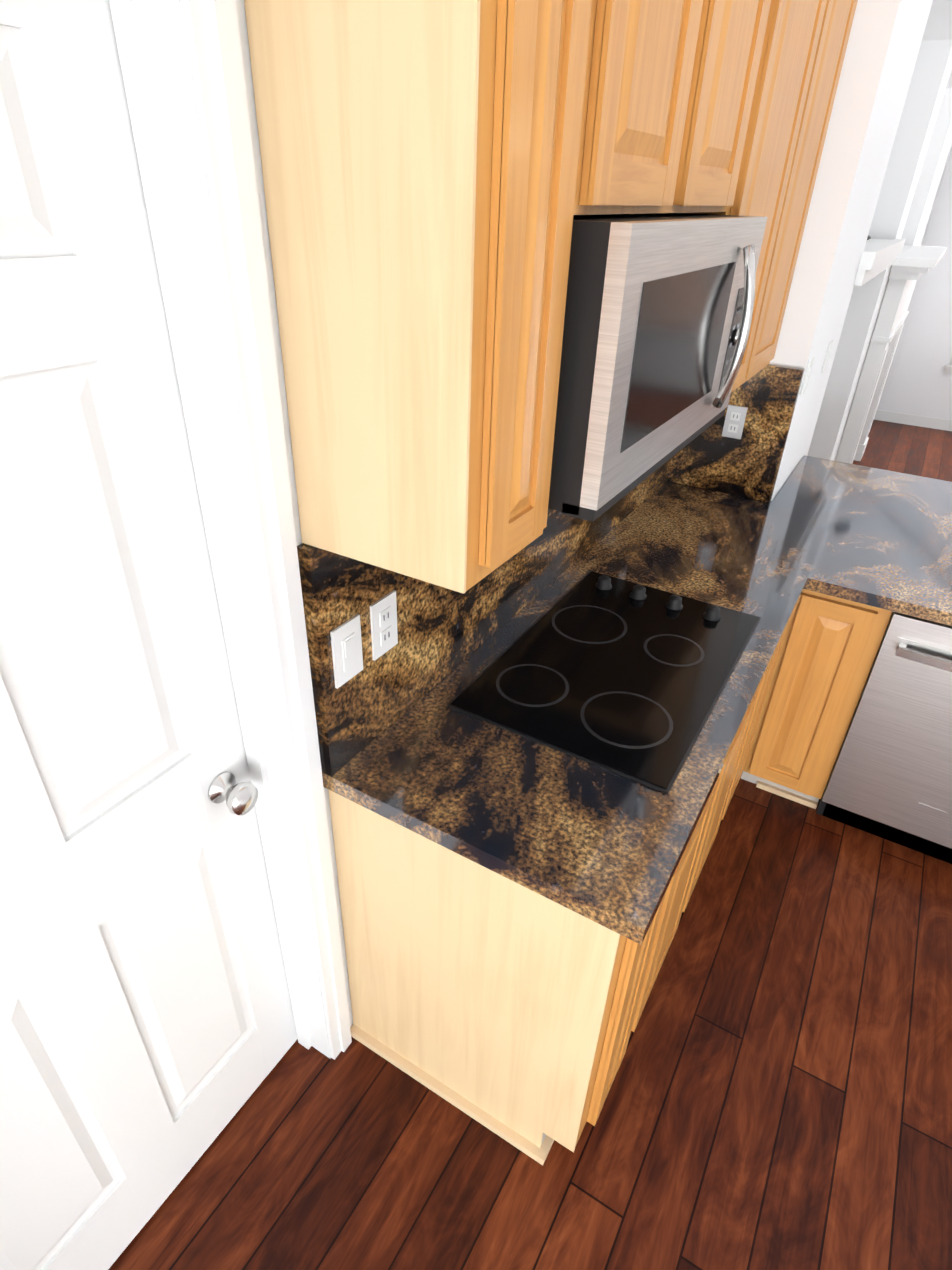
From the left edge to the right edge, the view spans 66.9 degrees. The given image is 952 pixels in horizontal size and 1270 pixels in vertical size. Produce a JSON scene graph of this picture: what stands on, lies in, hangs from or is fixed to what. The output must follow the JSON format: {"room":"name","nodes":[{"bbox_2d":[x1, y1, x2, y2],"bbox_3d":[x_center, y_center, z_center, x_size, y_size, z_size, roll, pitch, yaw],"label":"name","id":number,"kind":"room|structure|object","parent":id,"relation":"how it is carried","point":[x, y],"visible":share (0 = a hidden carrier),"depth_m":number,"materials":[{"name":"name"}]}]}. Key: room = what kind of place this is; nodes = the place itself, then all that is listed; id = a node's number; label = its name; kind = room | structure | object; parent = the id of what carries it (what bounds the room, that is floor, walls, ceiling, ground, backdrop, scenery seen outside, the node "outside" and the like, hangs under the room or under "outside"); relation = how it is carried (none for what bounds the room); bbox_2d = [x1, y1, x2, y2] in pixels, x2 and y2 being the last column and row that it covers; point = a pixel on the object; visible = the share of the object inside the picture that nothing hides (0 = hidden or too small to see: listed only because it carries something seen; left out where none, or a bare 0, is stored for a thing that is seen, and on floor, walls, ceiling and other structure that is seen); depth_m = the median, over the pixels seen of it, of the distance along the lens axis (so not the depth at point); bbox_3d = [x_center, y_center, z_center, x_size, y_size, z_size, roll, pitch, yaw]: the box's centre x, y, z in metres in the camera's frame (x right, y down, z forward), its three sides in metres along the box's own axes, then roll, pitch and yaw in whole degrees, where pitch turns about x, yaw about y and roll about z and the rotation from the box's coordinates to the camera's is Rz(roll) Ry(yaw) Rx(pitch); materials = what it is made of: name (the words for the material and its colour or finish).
{"room":"kitchen","nodes":[
{"label":"kitchen","id":0,"kind":"room"},
{"bbox_2d":[139,0,352,1057],"bbox_3d":[-0.993,0.006,0.020,0.150,3.700,6.670,19,36,25],"label":"wall","id":1,"kind":"structure","parent":0,"point":[164,25],"depth_m":1.00,"materials":[{"name":"paint"}]},
{"bbox_2d":[0,0,297,1269],"bbox_3d":[-0.624,0.325,1.011,0.108,2.112,0.807,19,36,25],"label":"door","id":2,"kind":"structure","parent":1,"relation":"in","point":[148,1036],"depth_m":1.08,"materials":[{"name":"white wood"}]},
{"bbox_2d":[109,0,351,1059],"bbox_3d":[-0.583,0.317,0.977,0.116,2.188,0.941,19,36,25],"label":"door frame","id":3,"kind":"structure","parent":1,"relation":"attached to","point":[213,38],"depth_m":1.01,"materials":[{"name":"white wood"}]},
{"bbox_2d":[244,0,619,593],"bbox_3d":[-0.059,-0.630,0.898,0.329,1.112,0.256,19,36,25],"label":"upper cabinet","id":4,"kind":"object","parent":1,"relation":"attached to","point":[438,174],"depth_m":0.88,"materials":[{"name":"brown wood"}]},
{"bbox_2d":[297,364,804,775],"bbox_3d":[0.418,-0.328,1.955,0.427,0.480,2.068,19,36,25],"label":"backsplash","id":5,"kind":"structure","parent":1,"relation":"attached to","point":[442,632],"depth_m":1.66,"materials":[{"name":"stone"}]},
{"bbox_2d":[330,614,362,688],"bbox_3d":[-0.232,0.031,1.311,0.010,0.120,0.075,19,36,25],"label":"switch plate","id":6,"kind":"object","parent":5,"relation":"attached to","point":[346,645],"visible":1,"depth_m":1.30,"materials":[{"name":"white plastic"}]},
{"bbox_2d":[370,590,397,660],"bbox_3d":[-0.176,-0.018,1.393,0.008,0.120,0.075,19,36,25],"label":"electrical outlet plate","id":7,"kind":"object","parent":5,"relation":"attached to","point":[383,620],"visible":1,"depth_m":1.39,"materials":[{"name":"white plastic"}]},
{"bbox_2d":[722,405,747,438],"bbox_3d":[0.955,-0.786,2.664,0.070,0.115,0.008,19,36,25],"label":"electrical outlet plate","id":8,"kind":"object","parent":5,"relation":"attached to","point":[735,417],"visible":0.98,"depth_m":2.66,"materials":[{"name":"white plastic"}]},
{"bbox_2d":[600,0,723,213],"bbox_3d":[0.118,-0.974,1.019,0.329,0.643,0.405,19,36,25],"label":"upper cabinet","id":9,"kind":"object","parent":1,"relation":"attached to","point":[664,48],"depth_m":1.08,"materials":[{"name":"brown wood"}]},
{"bbox_2d":[548,213,766,521],"bbox_3d":[0.262,-0.590,1.429,0.449,0.420,0.818,19,36,25],"label":"microwave","id":10,"kind":"object","parent":9,"relation":"attached to","point":[659,307],"visible":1,"depth_m":1.16,"materials":[{"name":"silver metal"}]},
{"bbox_2d":[688,0,783,215],"bbox_3d":[0.330,-1.154,1.322,0.329,0.643,0.417,19,36,25],"label":"upper cabinet","id":11,"kind":"object","parent":1,"relation":"attached to","point":[748,34],"depth_m":1.37,"materials":[{"name":"brown wood"}]},
{"bbox_2d":[731,0,839,391],"bbox_3d":[0.578,-1.171,1.809,0.329,1.112,0.572,19,36,25],"label":"upper cabinet","id":12,"kind":"object","parent":1,"relation":"attached to","point":[808,28],"depth_m":1.79,"materials":[{"name":"brown wood"}]},
{"bbox_2d":[756,0,857,373],"bbox_3d":[0.793,-1.355,2.118,0.329,1.112,0.541,19,36,25],"label":"upper cabinet","id":13,"kind":"object","parent":1,"relation":"attached to","point":[844,22],"depth_m":2.11,"materials":[{"name":"brown wood"}]},
{"bbox_2d":[108,420,951,1269],"bbox_3d":[2.987,1.198,1.925,6.050,0.100,12.530,19,36,25],"label":"floor","id":14,"kind":"structure","parent":0,"point":[778,1094],"depth_m":1.72,"materials":[{"name":"brown wood"}]},
{"bbox_2d":[328,789,695,1164],"bbox_3d":[0.040,0.700,1.640,0.644,0.874,0.286,19,36,25],"label":"base cabinet","id":15,"kind":"object","parent":14,"relation":"on","point":[507,1009],"depth_m":1.49,"materials":[{"name":"brown wood"}]},
{"bbox_2d":[322,529,813,944],"bbox_3d":[0.351,0.066,1.810,0.661,0.038,1.440,19,36,25],"label":"countertop","id":16,"kind":"structure","parent":15,"relation":"on","point":[602,847],"depth_m":1.41,"materials":[{"name":"stone"}]},
{"bbox_2d":[447,571,760,793],"bbox_3d":[0.358,0.041,1.777,0.505,0.038,0.800,19,36,25],"label":"cooktop","id":17,"kind":"object","parent":16,"relation":"in","point":[624,678],"visible":1,"depth_m":1.70,"materials":[{"name":"black glass"}]},
{"bbox_2d":[648,713,747,996],"bbox_3d":[0.220,0.547,1.898,0.644,0.874,0.415,19,36,25],"label":"base cabinet","id":18,"kind":"object","parent":14,"relation":"on","point":[702,836],"depth_m":1.89,"materials":[{"name":"brown wood"}]},
{"bbox_2d":[700,643,779,872],"bbox_3d":[0.437,0.362,2.209,0.644,0.874,0.428,19,36,25],"label":"base cabinet","id":19,"kind":"object","parent":14,"relation":"on","point":[754,711],"depth_m":2.24,"materials":[{"name":"brown wood"}]},
{"bbox_2d":[740,639,781,777],"bbox_3d":[0.621,0.205,2.472,0.644,0.874,0.287,19,36,25],"label":"base cabinet","id":20,"kind":"object","parent":14,"relation":"on","point":[761,704],"depth_m":2.41,"materials":[{"name":"brown wood"}]},
{"bbox_2d":[741,589,892,808],"bbox_3d":[1.253,0.128,2.632,0.275,0.874,0.607,19,36,25],"label":"base cabinet","id":21,"kind":"object","parent":14,"relation":"on","point":[827,651],"visible":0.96,"depth_m":2.35,"materials":[{"name":"brown wood"}]},
{"bbox_2d":[614,455,951,625],"bbox_3d":[2.344,-0.014,2.237,3.666,0.236,1.310,19,36,25],"label":"countertop","id":22,"kind":"structure","parent":21,"relation":"on","point":[880,538],"depth_m":2.52,"materials":[{"name":"stone"}]},
{"bbox_2d":[816,612,951,863],"bbox_3d":[1.632,0.286,2.401,0.655,0.864,0.614,19,36,25],"label":"dishwasher","id":23,"kind":"object","parent":14,"relation":"on","point":[890,778],"visible":0.94,"depth_m":2.29,"materials":[{"name":"silver metal"}]},
{"bbox_2d":[835,245,946,463],"bbox_3d":[3.062,-1.954,5.392,0.227,1.617,1.860,19,36,25],"label":"fireplace","id":24,"kind":"object","parent":14,"relation":"on","point":[911,265],"visible":0.81,"depth_m":4.81,"materials":[{"name":"white"}]},
{"bbox_2d":[770,0,951,500],"bbox_3d":[2.415,-2.677,4.546,0.580,3.700,5.860,19,36,25],"label":"wall","id":25,"kind":"structure","parent":0,"point":[887,147],"depth_m":2.65,"materials":[{"name":"paint"}]},
{"bbox_2d":[801,357,814,394],"bbox_3d":[1.188,-0.925,2.577,0.010,0.118,0.072,19,36,25],"label":"switch plate","id":26,"kind":"object","parent":25,"relation":"attached to","point":[808,373],"visible":1,"depth_m":2.56,"materials":[{"name":"white plastic"}]},
{"bbox_2d":[821,340,832,373],"bbox_3d":[1.420,-1.122,2.909,0.010,0.118,0.072,19,36,25],"label":"switch plate","id":27,"kind":"object","parent":25,"relation":"attached to","point":[829,349],"visible":1,"depth_m":2.89,"materials":[{"name":"white plastic"}]},
{"bbox_2d":[854,236,905,285],"bbox_3d":[1.816,-1.915,3.612,0.468,0.152,1.580,19,36,25],"label":"niche shelf","id":28,"kind":"object","parent":25,"relation":"attached to","point":[878,256],"visible":0.23,"depth_m":3.23,"materials":[{"name":"white wood"}]},
{"bbox_2d":[877,148,951,419],"bbox_3d":[6.476,-3.044,5.365,5.470,3.700,0.150,19,36,25],"label":"wall","id":29,"kind":"structure","parent":0,"point":[918,382],"depth_m":6.90,"materials":[{"name":"paint"}]},
{"bbox_2d":[874,410,951,430],"bbox_3d":[6.310,-1.503,6.286,5.300,0.100,0.015,19,36,25],"label":"baseboard","id":30,"kind":"structure","parent":29,"relation":"attached to","point":[915,420],"depth_m":7.22,"materials":[{"name":"white wood"}]},
{"bbox_2d":[943,356,951,373],"bbox_3d":[4.961,-3.071,6.363,1.000,1.568,0.155,19,36,25],"label":"window","id":31,"kind":"structure","parent":29,"relation":"in","point":[948,369],"depth_m":6.91,"materials":[{"name":"white plastic"}]}
]}

